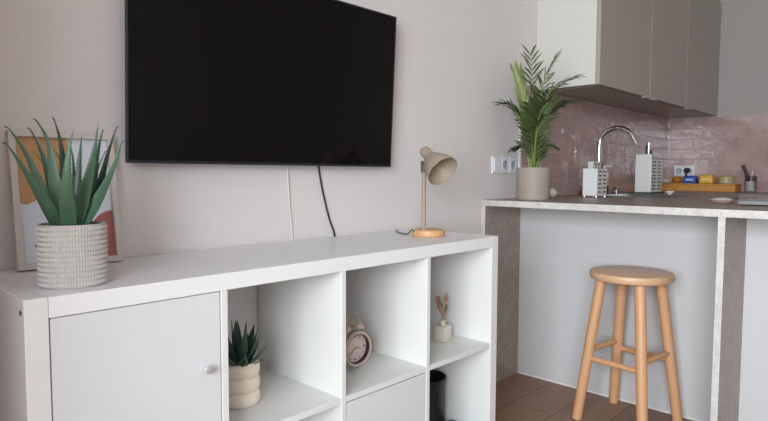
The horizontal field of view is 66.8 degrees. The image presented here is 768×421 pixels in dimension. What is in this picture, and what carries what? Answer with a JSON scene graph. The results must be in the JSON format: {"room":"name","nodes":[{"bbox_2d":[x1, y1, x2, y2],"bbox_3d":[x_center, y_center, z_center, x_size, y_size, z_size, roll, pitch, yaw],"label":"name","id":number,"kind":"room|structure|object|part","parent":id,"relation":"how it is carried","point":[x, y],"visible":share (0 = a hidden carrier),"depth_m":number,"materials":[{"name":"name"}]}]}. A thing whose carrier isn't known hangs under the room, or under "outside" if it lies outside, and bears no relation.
{"room":"living room","nodes":[
{"label":"living room","id":0,"kind":"room"},
{"bbox_2d":[228,357,259,408],"bbox_3d":[-0.372,0.443,1.504,0.102,0.112,0.102,4,5,44],"label":"pot","id":1,"kind":"object","parent":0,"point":[244,378],"depth_m":1.46,"materials":[{"name":"beige ceramic"}]},
{"bbox_2d":[0,0,537,359],"bbox_3d":[-0.107,-0.474,2.130,0.120,2.650,6.640,4,5,44],"label":"wall","id":2,"kind":"structure","parent":0,"point":[62,60],"depth_m":1.86,"materials":[{"name":"paint"}]},
{"bbox_2d":[125,0,396,166],"bbox_3d":[-0.311,-0.405,1.773,0.069,0.534,0.958,4,5,44],"label":"television","id":3,"kind":"object","parent":2,"relation":"attached to","point":[224,82],"visible":1,"depth_m":1.69,"materials":[{"name":"black plastic"}]},
{"bbox_2d":[287,166,292,240],"bbox_3d":[-0.302,0.063,1.868,0.008,0.510,0.026,4,5,44],"label":"cord","id":4,"kind":"object","parent":2,"relation":"attached to","point":[287,166],"visible":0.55,"depth_m":1.86,"materials":[{"name":"white plastic"}]},
{"bbox_2d":[318,166,335,236],"bbox_3d":[-0.195,0.032,1.978,0.009,0.460,0.082,4,5,44],"label":"cord","id":5,"kind":"object","parent":2,"relation":"attached to","point":[318,166],"visible":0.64,"depth_m":1.97,"materials":[{"name":"black plastic"}]},
{"bbox_2d":[491,156,516,173],"bbox_3d":[0.560,-0.214,2.747,0.018,0.079,0.217,4,5,44],"label":"wall socket","id":6,"kind":"object","parent":2,"relation":"attached to","point":[499,164],"visible":1,"depth_m":2.74,"materials":[{"name":"white plastic"}]},
{"bbox_3d":[0.522,-0.213,2.713,0.010,0.080,0.068,4,5,44],"label":"plate","id":7,"kind":"part","parent":6,"relation":"part of","materials":[{"name":"white plastic"}]},
{"bbox_3d":[0.571,-0.216,2.764,0.010,0.080,0.068,4,5,44],"label":"plate","id":8,"kind":"part","parent":6,"relation":"part of","materials":[{"name":"white plastic"}]},
{"bbox_3d":[0.619,-0.219,2.815,0.010,0.080,0.068,4,5,44],"label":"plate","id":9,"kind":"part","parent":6,"relation":"part of","materials":[{"name":"white plastic"}]},
{"bbox_2d":[518,108,521,167],"bbox_3d":[0.669,-0.332,2.859,0.010,0.540,0.012,4,5,44],"label":"trim","id":10,"kind":"structure","parent":2,"relation":"attached to","point":[520,140],"depth_m":2.86,"materials":[{"name":"white plastic"}]},
{"bbox_2d":[521,85,669,195],"bbox_3d":[1.411,-0.386,3.635,0.008,0.555,2.138,4,5,44],"label":"tiled wall","id":11,"kind":"structure","parent":2,"relation":"attached to","point":[577,131],"depth_m":3.49,"materials":[{"name":"pink tile"}]},
{"bbox_2d":[536,0,721,117],"bbox_3d":[1.581,-1.032,3.531,0.337,0.800,1.994,4,5,44],"label":"upper cabinet","id":12,"kind":"object","parent":2,"relation":"attached to","point":[656,57],"visible":0.97,"depth_m":3.09,"materials":[{"name":"grey laminate"}]},
{"bbox_3d":[0.889,-0.996,2.827,0.309,0.788,0.018,4,5,44],"label":"panel","id":13,"kind":"part","parent":12,"relation":"part of","materials":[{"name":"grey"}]},
{"bbox_3d":[1.227,-1.000,2.942,0.020,0.790,0.650,4,5,44],"label":"door","id":14,"kind":"part","parent":12,"relation":"part of","materials":[{"name":"grey wood"}]},
{"bbox_3d":[1.669,-1.028,3.403,0.020,0.790,0.619,4,5,44],"label":"door","id":15,"kind":"part","parent":12,"relation":"part of","materials":[{"name":"grey wood"}]},
{"bbox_3d":[2.132,-1.057,3.887,0.020,0.790,0.711,4,5,44],"label":"door","id":16,"kind":"part","parent":12,"relation":"part of","materials":[{"name":"grey wood"}]},
{"bbox_2d":[516,167,550,200],"bbox_3d":[0.680,-0.122,2.653,0.151,0.147,0.151,4,5,44],"label":"pot","id":17,"kind":"object","parent":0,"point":[532,183],"depth_m":2.59,"materials":[{"name":"beige ceramic"}]},
{"bbox_2d":[495,372,693,420],"bbox_3d":[1.450,0.988,0.727,4.440,0.080,6.640,4,5,44],"label":"floor","id":18,"kind":"structure","parent":0,"point":[519,397],"depth_m":2.48,"materials":[{"name":"brown wood"}]},
{"bbox_2d":[0,229,497,420],"bbox_3d":[-0.238,0.497,1.668,0.404,0.770,1.471,4,5,44],"label":"shelving unit","id":19,"kind":"object","parent":18,"relation":"on","point":[149,342],"visible":0.94,"depth_m":1.53,"materials":[{"name":"white"}]},
{"bbox_3d":[-0.740,0.527,1.159,0.384,0.770,0.038,4,5,44],"label":"panel","id":20,"kind":"part","parent":19,"relation":"part of","materials":[{"name":"white wood"}]},
{"bbox_2d":[3,117,123,289],"bbox_3d":[-0.624,-0.020,1.149,0.203,0.326,0.178,-2,4,-30],"label":"aloe plant","id":21,"kind":"object","parent":19,"relation":"on","point":[71,248],"visible":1,"depth_m":1.10,"materials":[{"name":"green plant"}]},
{"bbox_3d":[-0.606,0.084,1.135,0.119,0.120,0.119,4,5,44],"label":"pot","id":22,"kind":"part","parent":21,"relation":"part of","materials":[{"name":"white ceramic"}]},
{"bbox_2d":[5,129,123,270],"bbox_3d":[-0.739,-0.027,1.359,0.064,0.311,0.226,4,5,44],"label":"picture frame","id":23,"kind":"object","parent":19,"relation":"on","point":[27,213],"visible":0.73,"depth_m":1.32,"materials":[{"name":"paper"}]},
{"bbox_3d":[-0.479,0.350,1.160,0.018,0.334,0.334,4,5,44],"label":"door","id":24,"kind":"part","parent":19,"relation":"part of","materials":[{"name":"white wood"}]},
{"bbox_3d":[-0.377,0.338,1.237,0.024,0.017,0.017,4,5,44],"label":"knob","id":25,"kind":"part","parent":19,"relation":"part of","materials":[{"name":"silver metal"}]},
{"bbox_3d":[-0.244,0.132,1.653,0.384,0.037,1.393,4,5,44],"label":"panel","id":26,"kind":"part","parent":19,"relation":"part of","materials":[{"name":"white wood"}]},
{"bbox_2d":[228,320,267,408],"bbox_3d":[-0.375,0.387,1.494,0.144,0.224,0.144,4,5,44],"label":"potted succulent","id":27,"kind":"object","parent":19,"relation":"on","point":[244,378],"visible":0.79,"depth_m":1.47,"materials":[{"name":"beige ceramic"}]},
{"bbox_3d":[-0.366,0.504,1.551,0.381,0.016,0.336,4,5,44],"label":"shelf","id":28,"kind":"part","parent":19,"relation":"part of","materials":[{"name":"white wood"}]},
{"bbox_2d":[346,313,371,366],"bbox_3d":[-0.095,0.396,1.771,0.108,0.170,0.055,-3,5,-42],"label":"alarm clock","id":29,"kind":"object","parent":19,"relation":"on","point":[358,343],"visible":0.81,"depth_m":1.77,"materials":[{"name":"beige metal"}]},
{"bbox_3d":[0.007,0.674,1.692,0.018,0.332,0.330,4,5,44],"label":"door","id":30,"kind":"part","parent":19,"relation":"part of","materials":[{"name":"white wood"}]},
{"bbox_3d":[-0.123,0.489,1.805,0.381,0.016,0.336,4,5,44],"label":"shelf","id":31,"kind":"part","parent":19,"relation":"part of","materials":[{"name":"white wood"}]},
{"bbox_2d":[396,146,456,237],"bbox_3d":[0.144,-0.067,2.056,0.123,0.311,0.359,-1,4,-22],"label":"table lamp","id":32,"kind":"object","parent":19,"relation":"on","point":[438,168],"visible":1,"depth_m":1.97,"materials":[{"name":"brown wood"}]},
{"bbox_3d":[0.069,0.072,2.118,0.025,0.025,0.207,-1,4,-18],"label":"power cord","id":33,"kind":"part","parent":32,"relation":"part of","materials":[{"name":"grey plastic"}]},
{"bbox_3d":[0.169,-0.150,1.940,0.140,0.130,0.112,4,5,44],"label":"lamp shade","id":34,"kind":"part","parent":32,"relation":"part of","materials":[{"name":"beige metal"}]},
{"bbox_2d":[429,370,446,420],"bbox_3d":[0.156,0.709,2.129,0.144,0.215,0.144,4,5,44],"label":"waste bin","id":35,"kind":"object","parent":19,"relation":"on","point":[438,379],"visible":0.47,"depth_m":2.07,"materials":[{"name":"black metal"}]},
{"bbox_2d":[434,319,451,341],"bbox_3d":[0.210,0.427,2.080,0.048,0.074,0.048,3,4,36],"label":"bottle vase","id":36,"kind":"object","parent":19,"relation":"on","point":[442,331],"visible":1,"depth_m":2.06,"materials":[{"name":"beige ceramic"}]},
{"bbox_2d":[435,293,447,319],"bbox_3d":[0.211,0.349,2.087,0.045,0.104,0.091,1,4,15],"label":"dried flowers","id":37,"kind":"object","parent":36,"relation":"on","point":[438,302],"visible":1,"depth_m":2.06,"materials":[{"name":"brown plant"}]},
{"bbox_3d":[0.120,0.473,2.059,0.381,0.016,0.335,4,5,44],"label":"shelf","id":38,"kind":"part","parent":19,"relation":"part of","materials":[{"name":"white wood"}]},
{"bbox_3d":[0.249,0.466,2.192,0.384,0.770,0.038,4,5,44],"label":"panel","id":39,"kind":"part","parent":19,"relation":"part of","materials":[{"name":"white wood"}]},
{"bbox_2d":[480,206,519,381],"bbox_3d":[0.553,0.393,2.773,0.024,0.844,0.305,4,5,44],"label":"panel","id":40,"kind":"object","parent":18,"relation":"on","point":[502,222],"visible":0.57,"depth_m":2.79,"materials":[{"name":"stone"}]},
{"bbox_2d":[572,265,682,420],"bbox_3d":[0.976,0.543,2.318,0.313,0.609,0.313,-3,5,-38],"label":"bar stool","id":41,"kind":"object","parent":18,"relation":"on","point":[639,277],"visible":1,"depth_m":2.29,"materials":[{"name":"brown wood"}]},
{"bbox_3d":[0.824,0.554,2.337,0.121,0.584,0.041,1,4,7],"label":"leg","id":42,"kind":"part","parent":41,"relation":"part of","materials":[{"name":"brown wood"}]},
{"bbox_3d":[0.994,0.546,2.470,0.041,0.584,0.121,1,4,7],"label":"leg","id":43,"kind":"part","parent":41,"relation":"part of","materials":[{"name":"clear wood"}]},
{"bbox_3d":[0.977,0.256,2.300,0.312,0.032,0.312,-3,5,-38],"label":"seat","id":44,"kind":"part","parent":41,"relation":"part of","materials":[{"name":"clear wood"}]},
{"bbox_3d":[0.958,0.565,2.168,0.041,0.584,0.121,1,4,7],"label":"leg","id":45,"kind":"part","parent":41,"relation":"part of","materials":[{"name":"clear wood"}]},
{"bbox_3d":[1.127,0.558,2.301,0.121,0.584,0.041,1,4,7],"label":"leg","id":46,"kind":"part","parent":41,"relation":"part of","materials":[{"name":"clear wood"}]},
{"bbox_2d":[518,207,767,420],"bbox_3d":[1.519,0.415,2.478,1.827,0.843,0.608,4,5,44],"label":"panel","id":47,"kind":"object","parent":18,"relation":"on","point":[559,248],"visible":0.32,"depth_m":2.47,"materials":[{"name":"grey"}]},
{"bbox_2d":[710,217,746,420],"bbox_3d":[1.249,0.437,2.109,0.022,0.844,0.305,4,5,44],"label":"panel","id":48,"kind":"object","parent":18,"relation":"on","point":[731,239],"visible":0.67,"depth_m":2.06,"materials":[{"name":"stone"}]},
{"bbox_3d":[2.886,0.315,3.342,1.350,0.743,0.577,4,5,44],"label":"base cabinet","id":49,"kind":"object","parent":18,"relation":"on","visible":0},
{"bbox_2d":[481,191,767,218],"bbox_3d":[2.015,-0.043,2.846,1.998,0.026,2.468,4,5,44],"label":"countertop","id":50,"kind":"structure","parent":49,"relation":"on","point":[698,204],"depth_m":2.37,"materials":[{"name":"stone"}]},
{"bbox_2d":[492,45,584,200],"bbox_3d":[0.690,-0.380,2.561,0.375,0.674,0.482,4,5,44],"label":"potted palm","id":51,"kind":"object","parent":50,"relation":"on","point":[532,181],"visible":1,"depth_m":2.55,"materials":[{"name":"plant"}]},
{"bbox_2d":[550,187,556,196],"bbox_3d":[0.849,-0.092,2.941,0.049,0.052,0.049,4,5,44],"label":"glass ball","id":52,"kind":"object","parent":50,"relation":"on","point":[553,192],"visible":0.86,"depth_m":2.92,"materials":[{"name":"white glass"}]},
{"bbox_2d":[583,169,606,197],"bbox_3d":[1.092,-0.143,3.015,0.076,0.147,0.120,4,5,44],"label":"utensil holder","id":53,"kind":"object","parent":50,"relation":"on","point":[594,180],"visible":0.97,"depth_m":2.98,"materials":[{"name":"white plastic"}]},
{"bbox_2d":[588,161,600,168],"bbox_3d":[1.194,-0.183,3.306,0.031,0.190,0.100,4,5,44],"label":"utensil holder","id":54,"kind":"object","parent":53,"relation":"in","point":[591,164],"visible":0.28,"depth_m":3.27,"materials":[{"name":"white plastic"}]},
{"bbox_2d":[603,165,610,193],"bbox_3d":[1.312,-0.184,3.466,0.052,0.173,0.061,-1,4,-11],"label":"dish soap bottle","id":55,"kind":"object","parent":50,"relation":"on","point":[604,166],"visible":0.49,"depth_m":3.45,"materials":[{"name":"clear plastic"}]},
{"bbox_2d":[597,126,638,161],"bbox_3d":[1.322,-0.284,3.304,0.248,0.392,0.082,4,5,44],"label":"tap","id":56,"kind":"object","parent":50,"relation":"on","point":[628,131],"visible":0.69,"depth_m":3.30,"materials":[{"name":"silver metal"}]},
{"bbox_2d":[630,192,663,193],"bbox_3d":[1.644,-0.112,3.635,0.122,0.010,0.245,4,5,44],"label":"mat","id":57,"kind":"object","parent":50,"relation":"on","point":[630,192],"visible":0.81,"depth_m":3.55,"materials":[{"name":"grey"}]},
{"bbox_2d":[635,154,651,191],"bbox_3d":[1.579,-0.227,3.545,0.095,0.231,0.010,4,5,44],"label":"chopping board","id":58,"kind":"object","parent":57,"relation":"on","point":[643,166],"visible":1,"depth_m":3.54,"materials":[{"name":"white plastic"}]},
{"bbox_2d":[651,159,662,191],"bbox_3d":[1.655,-0.217,3.629,0.086,0.200,0.200,4,5,44],"label":"caddy","id":59,"kind":"object","parent":57,"relation":"on","point":[656,175],"visible":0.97,"depth_m":3.60,"materials":[{"name":"white plastic"}]},
{"bbox_2d":[647,142,649,153],"bbox_3d":[1.624,-0.268,3.581,0.015,0.300,0.022,4,5,44],"label":"cutlery","id":60,"kind":"object","parent":59,"relation":"in","point":[648,143],"visible":0.4,"depth_m":3.57,"materials":[{"name":"silver metal"}]},
{"bbox_2d":[605,186,693,197],"bbox_3d":[1.413,-0.019,3.224,0.418,0.219,0.470,4,5,44],"label":"sink","id":61,"kind":"object","parent":50,"relation":"in","point":[616,188],"visible":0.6,"depth_m":3.38,"materials":[{"name":"silver metal"}]},
{"bbox_2d":[605,194,684,196],"bbox_3d":[1.417,0.004,3.221,0.373,0.173,0.438,4,5,44],"label":"basin","id":62,"kind":"object","parent":61,"relation":"in","point":[612,195],"depth_m":3.38,"materials":[{"name":"silver metal"}]},
{"bbox_2d":[662,183,741,191],"bbox_3d":[2.265,-0.167,4.173,0.490,0.054,0.179,4,5,44],"label":"wooden box","id":63,"kind":"object","parent":50,"relation":"on","point":[715,187],"visible":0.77,"depth_m":4.09,"materials":[{"name":"brown wood"}]},
{"bbox_2d":[670,175,681,182],"bbox_3d":[2.146,-0.231,4.272,0.065,0.058,0.077,4,5,44],"label":"fruit","id":64,"kind":"object","parent":63,"relation":"on","point":[676,179],"visible":0.88,"depth_m":4.26,"materials":[{"name":"orange food"}]},
{"bbox_2d":[683,176,697,182],"bbox_3d":[2.213,-0.224,4.197,0.086,0.056,0.080,4,5,44],"label":"packet","id":65,"kind":"object","parent":63,"relation":"on","point":[687,179],"visible":0.91,"depth_m":4.17,"materials":[{"name":"blue plastic"}]},
{"bbox_3d":[2.265,-0.190,4.172,0.490,0.008,0.179,4,5,44],"label":"lid","id":66,"kind":"part","parent":63,"relation":"part of","materials":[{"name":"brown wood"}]},
{"bbox_2d":[698,175,714,183],"bbox_3d":[2.289,-0.222,4.124,0.094,0.062,0.080,4,5,44],"label":"packet","id":67,"kind":"object","parent":63,"relation":"on","point":[703,179],"visible":1,"depth_m":4.09,"materials":[{"name":"yellow plastic"}]},
{"bbox_2d":[718,176,733,183],"bbox_3d":[2.384,-0.214,4.056,0.100,0.055,0.100,4,5,44],"label":"tub","id":68,"kind":"object","parent":63,"relation":"on","point":[722,179],"visible":1,"depth_m":4.02,"materials":[{"name":"yellow plastic"}]},
{"bbox_3d":[2.384,-0.232,4.055,0.100,0.018,0.100,4,5,44],"label":"lid","id":69,"kind":"part","parent":68,"relation":"part of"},
{"bbox_2d":[708,197,735,203],"bbox_3d":[1.382,-0.041,2.379,0.103,0.025,0.103,4,5,44],"label":"dish","id":70,"kind":"object","parent":50,"relation":"on","point":[721,200],"visible":1,"depth_m":2.35,"materials":[{"name":"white ceramic"}]},
{"bbox_2d":[745,177,757,190],"bbox_3d":[2.500,-0.181,3.967,0.076,0.112,0.077,4,5,44],"label":"glass","id":71,"kind":"object","parent":50,"relation":"on","point":[749,185],"visible":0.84,"depth_m":3.94,"materials":[{"name":"white plastic"}]},
{"bbox_2d":[742,165,749,180],"bbox_3d":[2.484,-0.224,3.980,0.072,0.182,0.022,2,4,31],"label":"knife","id":72,"kind":"object","parent":71,"relation":"in","point":[743,166],"visible":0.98,"depth_m":3.97,"materials":[{"name":"black"}]},
{"bbox_2d":[737,196,767,205],"bbox_3d":[1.780,-0.030,2.224,0.624,0.025,0.584,4,5,44],"label":"cooktop","id":73,"kind":"object","parent":50,"relation":"in","point":[762,200],"visible":1,"depth_m":2.20,"materials":[{"name":"grey metal"}]},
{"bbox_3d":[1.780,-0.040,2.223,0.624,0.004,0.584,4,5,44],"label":"glass","id":74,"kind":"part","parent":73,"relation":"part of","materials":[{"name":"grey glass"}]},
{"bbox_2d":[670,0,767,199],"bbox_3d":[3.750,-0.513,2.953,4.320,2.650,0.120,4,5,44],"label":"wall","id":75,"kind":"structure","parent":0,"point":[743,59],"depth_m":4.04,"materials":[{"name":"grey paint"}]},
{"bbox_2d":[667,114,767,191],"bbox_3d":[3.014,-0.366,3.577,2.392,0.533,0.008,4,5,44],"label":"tiled wall","id":76,"kind":"structure","parent":75,"relation":"attached to","point":[720,145],"depth_m":4.14,"materials":[{"name":"pink tile"}]},
{"bbox_2d":[674,165,694,175],"bbox_3d":[2.226,-0.293,4.317,0.140,0.080,0.018,4,5,44],"label":"wall socket","id":77,"kind":"object","parent":76,"relation":"attached to","point":[678,170],"visible":0.93,"depth_m":4.32,"materials":[{"name":"white plastic"}]},
{"bbox_3d":[2.203,-0.295,4.345,0.068,0.080,0.010,4,5,44],"label":"plate","id":78,"kind":"part","parent":77,"relation":"part of","materials":[{"name":"white plastic"}]},
{"bbox_2d":[683,168,689,175],"bbox_3d":[2.228,-0.274,4.288,0.042,0.083,0.030,4,5,44],"label":"plug","id":79,"kind":"object","parent":77,"relation":"attached to","point":[686,170],"visible":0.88,"depth_m":4.28,"materials":[{"name":"black plastic"}]},
{"bbox_3d":[2.255,-0.292,4.295,0.068,0.080,0.010,4,5,44],"label":"plate","id":80,"kind":"part","parent":77,"relation":"part of","materials":[{"name":"white plastic"}]}
]}

